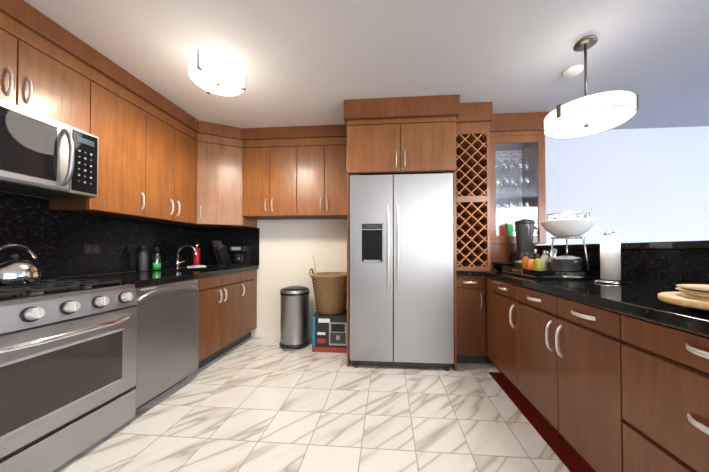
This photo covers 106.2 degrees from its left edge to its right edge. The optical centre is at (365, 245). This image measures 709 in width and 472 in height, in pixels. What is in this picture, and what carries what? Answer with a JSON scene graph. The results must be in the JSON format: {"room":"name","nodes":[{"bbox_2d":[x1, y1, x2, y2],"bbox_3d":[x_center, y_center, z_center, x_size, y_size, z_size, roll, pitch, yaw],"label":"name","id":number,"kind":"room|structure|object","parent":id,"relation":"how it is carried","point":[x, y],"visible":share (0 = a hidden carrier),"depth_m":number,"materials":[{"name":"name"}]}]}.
{"room":"kitchen","nodes":[
{"label":"kitchen","id":0,"kind":"room"},
{"bbox_2d":[0,191,180,278],"bbox_3d":[-2.464,-0.146,0.334,0.120,2.550,6.680,0,-1,5],"label":"wall","id":1,"kind":"structure","parent":0,"point":[47,198],"depth_m":1.88,"materials":[{"name":"paint"}]},
{"bbox_2d":[0,192,259,278],"bbox_3d":[-1.894,0.109,1.903,0.758,0.888,3.208,0,-1,5],"label":"backsplash","id":2,"kind":"structure","parent":1,"relation":"attached to","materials":[{"name":"stone"}]},
{"bbox_2d":[52,336,569,471],"bbox_3d":[1.862,1.153,-0.037,8.800,0.060,6.680,0,-1,5],"label":"floor","id":3,"kind":"structure","parent":0,"point":[258,404],"depth_m":1.72,"materials":[{"name":"tile"}]},
{"bbox_2d":[0,279,137,471],"bbox_3d":[-1.870,0.679,1.402,0.841,0.928,0.756,0,-1,5],"label":"range","id":4,"kind":"object","parent":3,"relation":"on","point":[67,368],"visible":0.94,"depth_m":1.36,"materials":[{"name":"grey metal"}]},
{"bbox_2d":[0,244,42,285],"bbox_3d":[-1.990,0.101,1.472,0.212,0.227,0.270,0,-1,5],"label":"kettle","id":5,"kind":"object","parent":4,"relation":"on","point":[14,270],"visible":1,"depth_m":1.47,"materials":[{"name":"silver metal"}]},
{"bbox_2d":[133,279,198,409],"bbox_3d":[-1.787,0.719,2.073,0.605,0.870,0.584,0,-1,5],"label":"dishwasher","id":6,"kind":"object","parent":3,"relation":"on","point":[167,349],"visible":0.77,"depth_m":1.99,"materials":[{"name":"grey metal"}]},
{"bbox_2d":[0,0,346,368],"bbox_3d":[-1.260,-0.122,1.855,2.030,2.545,3.208,0,-1,5],"label":"kitchen cabinets","id":7,"kind":"object","parent":3,"relation":"on","point":[172,178],"visible":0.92,"depth_m":2.44,"materials":[{"name":"brown wood"}]},
{"bbox_2d":[0,99,98,198],"bbox_3d":[-2.063,-0.558,1.506,0.442,0.430,0.752,0,-1,5],"label":"microwave","id":8,"kind":"object","parent":7,"relation":"attached to","point":[42,156],"visible":1,"depth_m":1.59,"materials":[{"name":"grey metal"}]},
{"bbox_2d":[83,244,99,253],"bbox_3d":[-2.230,0.024,2.168,0.008,0.075,0.120,0,-1,5],"label":"electrical outlet","id":9,"kind":"object","parent":7,"relation":"attached to","point":[91,248],"visible":1,"depth_m":2.16,"materials":[{"name":"black plastic"}]},
{"bbox_2d":[138,246,147,271],"bbox_3d":[-2.115,0.121,2.529,0.070,0.240,0.070,0,-1,5],"label":"dish soap bottle","id":10,"kind":"object","parent":7,"relation":"on","point":[143,260],"visible":1,"depth_m":2.50,"materials":[{"name":"grey plastic"}]},
{"bbox_2d":[51,265,258,286],"bbox_3d":[-1.883,0.343,1.889,0.740,0.220,3.188,0,-1,5],"label":"countertop","id":11,"kind":"structure","parent":7,"relation":"on","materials":[{"name":"black stone"}]},
{"bbox_2d":[152,243,161,270],"bbox_3d":[-2.092,0.106,2.668,0.077,0.276,0.074,0,-1,5],"label":"soap bottle","id":12,"kind":"object","parent":7,"relation":"on","point":[156,266],"visible":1,"depth_m":2.65,"materials":[{"name":"green plastic"}]},
{"bbox_2d":[174,245,196,268],"bbox_3d":[-1.921,0.117,2.881,0.250,0.260,0.134,0,-1,5],"label":"faucet","id":13,"kind":"object","parent":7,"relation":"attached to","point":[177,262],"visible":1,"depth_m":2.84,"materials":[{"name":"silver metal"}]},
{"bbox_2d":[187,265,205,267],"bbox_3d":[-1.954,0.238,3.085,0.111,0.024,0.200,0,-1,-3],"label":"cloth","id":14,"kind":"object","parent":7,"relation":"on","point":[197,266],"visible":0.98,"depth_m":3.02,"materials":[{"name":"white fabric"}]},
{"bbox_2d":[193,243,199,265],"bbox_3d":[-2.048,0.110,3.226,0.072,0.285,0.071,0,-1,5],"label":"fire extinguisher","id":15,"kind":"object","parent":7,"relation":"on","point":[196,260],"visible":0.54,"depth_m":3.20,"materials":[{"name":"red metal"}]},
{"bbox_2d":[212,241,230,266],"bbox_3d":[-1.770,0.095,3.283,0.110,0.316,0.224,0,-1,25],"label":"knife block","id":16,"kind":"object","parent":7,"relation":"on","point":[221,253],"visible":1,"depth_m":3.24,"materials":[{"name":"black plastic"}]},
{"bbox_2d":[229,246,250,266],"bbox_3d":[-1.576,0.129,3.353,0.170,0.250,0.201,0,-1,5],"label":"coffee maker","id":17,"kind":"object","parent":7,"relation":"on","point":[242,256],"visible":1,"depth_m":3.28,"materials":[{"name":"black plastic"}]},
{"bbox_2d":[280,286,309,350],"bbox_3d":[-0.841,0.826,3.138,0.345,0.688,0.382,0,-1,5],"label":"trash can","id":18,"kind":"object","parent":3,"relation":"on","point":[294,317],"visible":1,"depth_m":3.02,"materials":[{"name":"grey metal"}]},
{"bbox_2d":[312,309,346,352],"bbox_3d":[-0.366,0.970,3.090,0.423,0.398,0.354,0,-1,5],"label":"box","id":19,"kind":"object","parent":3,"relation":"on","point":[329,333],"visible":0.81,"depth_m":2.92,"materials":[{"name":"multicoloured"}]},
{"bbox_2d":[309,255,346,314],"bbox_3d":[-0.406,0.440,3.118,0.490,0.661,0.490,0,-1,5],"label":"basket","id":20,"kind":"object","parent":19,"relation":"on","point":[330,291],"visible":0.83,"depth_m":2.95,"materials":[{"name":"wicker"}]},
{"bbox_2d":[350,172,453,370],"bbox_3d":[0.361,0.241,2.865,0.970,1.850,0.866,0,-1,5],"label":"fridge","id":21,"kind":"object","parent":3,"relation":"on","point":[401,277],"visible":1,"depth_m":2.50,"materials":[{"name":"grey metal"}]},
{"bbox_2d":[488,372,590,471],"bbox_3d":[2.137,1.113,-0.478,7.780,0.006,5.645,0,-1,5],"label":"hardwood floor","id":22,"kind":"structure","parent":3,"relation":"on","point":[565,453],"depth_m":1.66,"materials":[{"name":"red wood"}]},
{"bbox_2d":[344,95,708,471],"bbox_3d":[0.871,-0.123,1.782,2.267,2.545,3.007,0,-1,5],"label":"kitchen cabinets","id":23,"kind":"object","parent":22,"relation":"on","point":[602,377],"visible":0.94,"depth_m":1.66,"materials":[{"name":"brown wood"}]},
{"bbox_2d":[491,262,513,270],"bbox_3d":[1.319,0.200,2.560,0.200,0.085,0.200,0,-1,5],"label":"bowl","id":24,"kind":"object","parent":23,"relation":"on","point":[497,266],"visible":0.73,"depth_m":2.51,"materials":[{"name":"black"}]},
{"bbox_2d":[512,219,539,265],"bbox_3d":[1.565,-0.008,2.573,0.232,0.500,0.185,0,-1,5],"label":"blender","id":25,"kind":"object","parent":23,"relation":"on","point":[524,230],"visible":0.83,"depth_m":2.52,"materials":[{"name":"black plastic"}]},
{"bbox_2d":[502,266,600,279],"bbox_3d":[1.418,0.205,2.094,0.428,0.060,0.573,0,-1,5],"label":"serving tray","id":26,"kind":"object","parent":23,"relation":"on","point":[584,274],"visible":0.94,"depth_m":1.82,"materials":[{"name":"black"}]},
{"bbox_2d":[516,260,521,267],"bbox_3d":[1.344,0.162,2.248,0.142,0.130,0.199,0,-1,5],"label":"pot","id":27,"kind":"object","parent":26,"relation":"on","point":[519,264],"visible":0.23,"depth_m":2.23,"materials":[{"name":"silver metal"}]},
{"bbox_2d":[522,249,548,270],"bbox_3d":[1.413,0.125,2.117,0.354,0.200,0.464,0,-1,5],"label":"cruet","id":28,"kind":"object","parent":26,"relation":"on","point":[535,261],"visible":0.67,"depth_m":2.08,"materials":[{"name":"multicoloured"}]},
{"bbox_2d":[548,248,558,270],"bbox_3d":[1.550,0.123,2.191,0.084,0.205,0.083,0,-1,5],"label":"shaker","id":29,"kind":"object","parent":26,"relation":"on","point":[554,252],"visible":0.42,"depth_m":2.17,"materials":[{"name":"silver metal"}]},
{"bbox_2d":[551,253,581,270],"bbox_3d":[1.492,0.138,1.975,0.192,0.170,0.249,0,-1,5],"label":"pot","id":30,"kind":"object","parent":26,"relation":"on","point":[565,262],"visible":0.75,"depth_m":1.91,"materials":[{"name":"silver metal"}]},
{"bbox_2d":[540,211,597,270],"bbox_3d":[1.502,-0.011,1.977,0.344,0.456,0.344,0,-1,5],"label":"fruit bowl","id":31,"kind":"object","parent":26,"relation":"on","point":[573,228],"visible":0.96,"depth_m":1.89,"materials":[{"name":"white ceramic"}]},
{"bbox_2d":[456,269,708,335],"bbox_3d":[1.240,0.252,1.756,0.893,0.043,2.987,0,-1,5],"label":"countertop","id":32,"kind":"structure","parent":23,"relation":"on","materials":[{"name":"black stone"}]},
{"bbox_2d":[594,231,627,283],"bbox_3d":[1.521,0.067,1.653,0.156,0.322,0.156,0,-1,5],"label":"paper towel holder","id":33,"kind":"object","parent":23,"relation":"on","point":[610,258],"visible":1,"depth_m":1.62,"materials":[{"name":"white paper"}]},
{"bbox_2d":[658,284,708,312],"bbox_3d":[1.202,0.176,0.864,0.340,0.080,0.340,0,-1,5],"label":"cutting board","id":34,"kind":"object","parent":23,"relation":"on","point":[695,297],"visible":1,"depth_m":0.88,"materials":[{"name":"beige wood"}]},
{"bbox_2d":[24,0,708,129],"bbox_3d":[1.862,-1.456,0.003,8.800,0.060,6.680,0,-1,5],"label":"ceiling","id":35,"kind":"structure","parent":0,"point":[309,62],"depth_m":1.90,"materials":[{"name":"paint"}]},
{"bbox_2d":[189,47,245,95],"bbox_3d":[-1.133,-1.314,2.036,0.370,0.158,0.378,0,-1,5],"label":"flush ceiling light","id":36,"kind":"object","parent":35,"relation":"attached to","point":[216,72],"visible":0.96,"depth_m":1.95,"materials":[{"name":"frosted glass"},{"name":"chrome"}]},
{"bbox_2d":[562,64,583,77],"bbox_3d":[1.641,-1.377,2.107,0.136,0.030,0.136,0,-1,5],"label":"smoke detector","id":37,"kind":"object","parent":35,"relation":"attached to","point":[572,71],"visible":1,"depth_m":2.08,"materials":[{"name":"white paint"}]},
{"bbox_2d":[543,35,638,139],"bbox_3d":[1.486,-1.099,1.796,0.480,0.595,0.483,0,-1,5],"label":"pendant light","id":38,"kind":"object","parent":35,"relation":"hanging from","point":[591,114],"visible":1,"depth_m":1.71,"materials":[{"name":"white glass"}]},
{"bbox_2d":[206,126,708,335],"bbox_3d":[2.187,-0.102,3.247,8.680,2.550,0.120,0,-1,5],"label":"wall","id":39,"kind":"structure","parent":0,"point":[639,185],"depth_m":3.15,"materials":[{"name":"paint"}]},
{"bbox_2d":[254,330,311,337],"bbox_3d":[-0.779,1.133,3.401,1.330,0.085,0.014,0,-1,5],"label":"baseboard","id":40,"kind":"structure","parent":39,"relation":"attached to","point":[266,333],"depth_m":3.43,"materials":[{"name":"white paint"}]}
]}

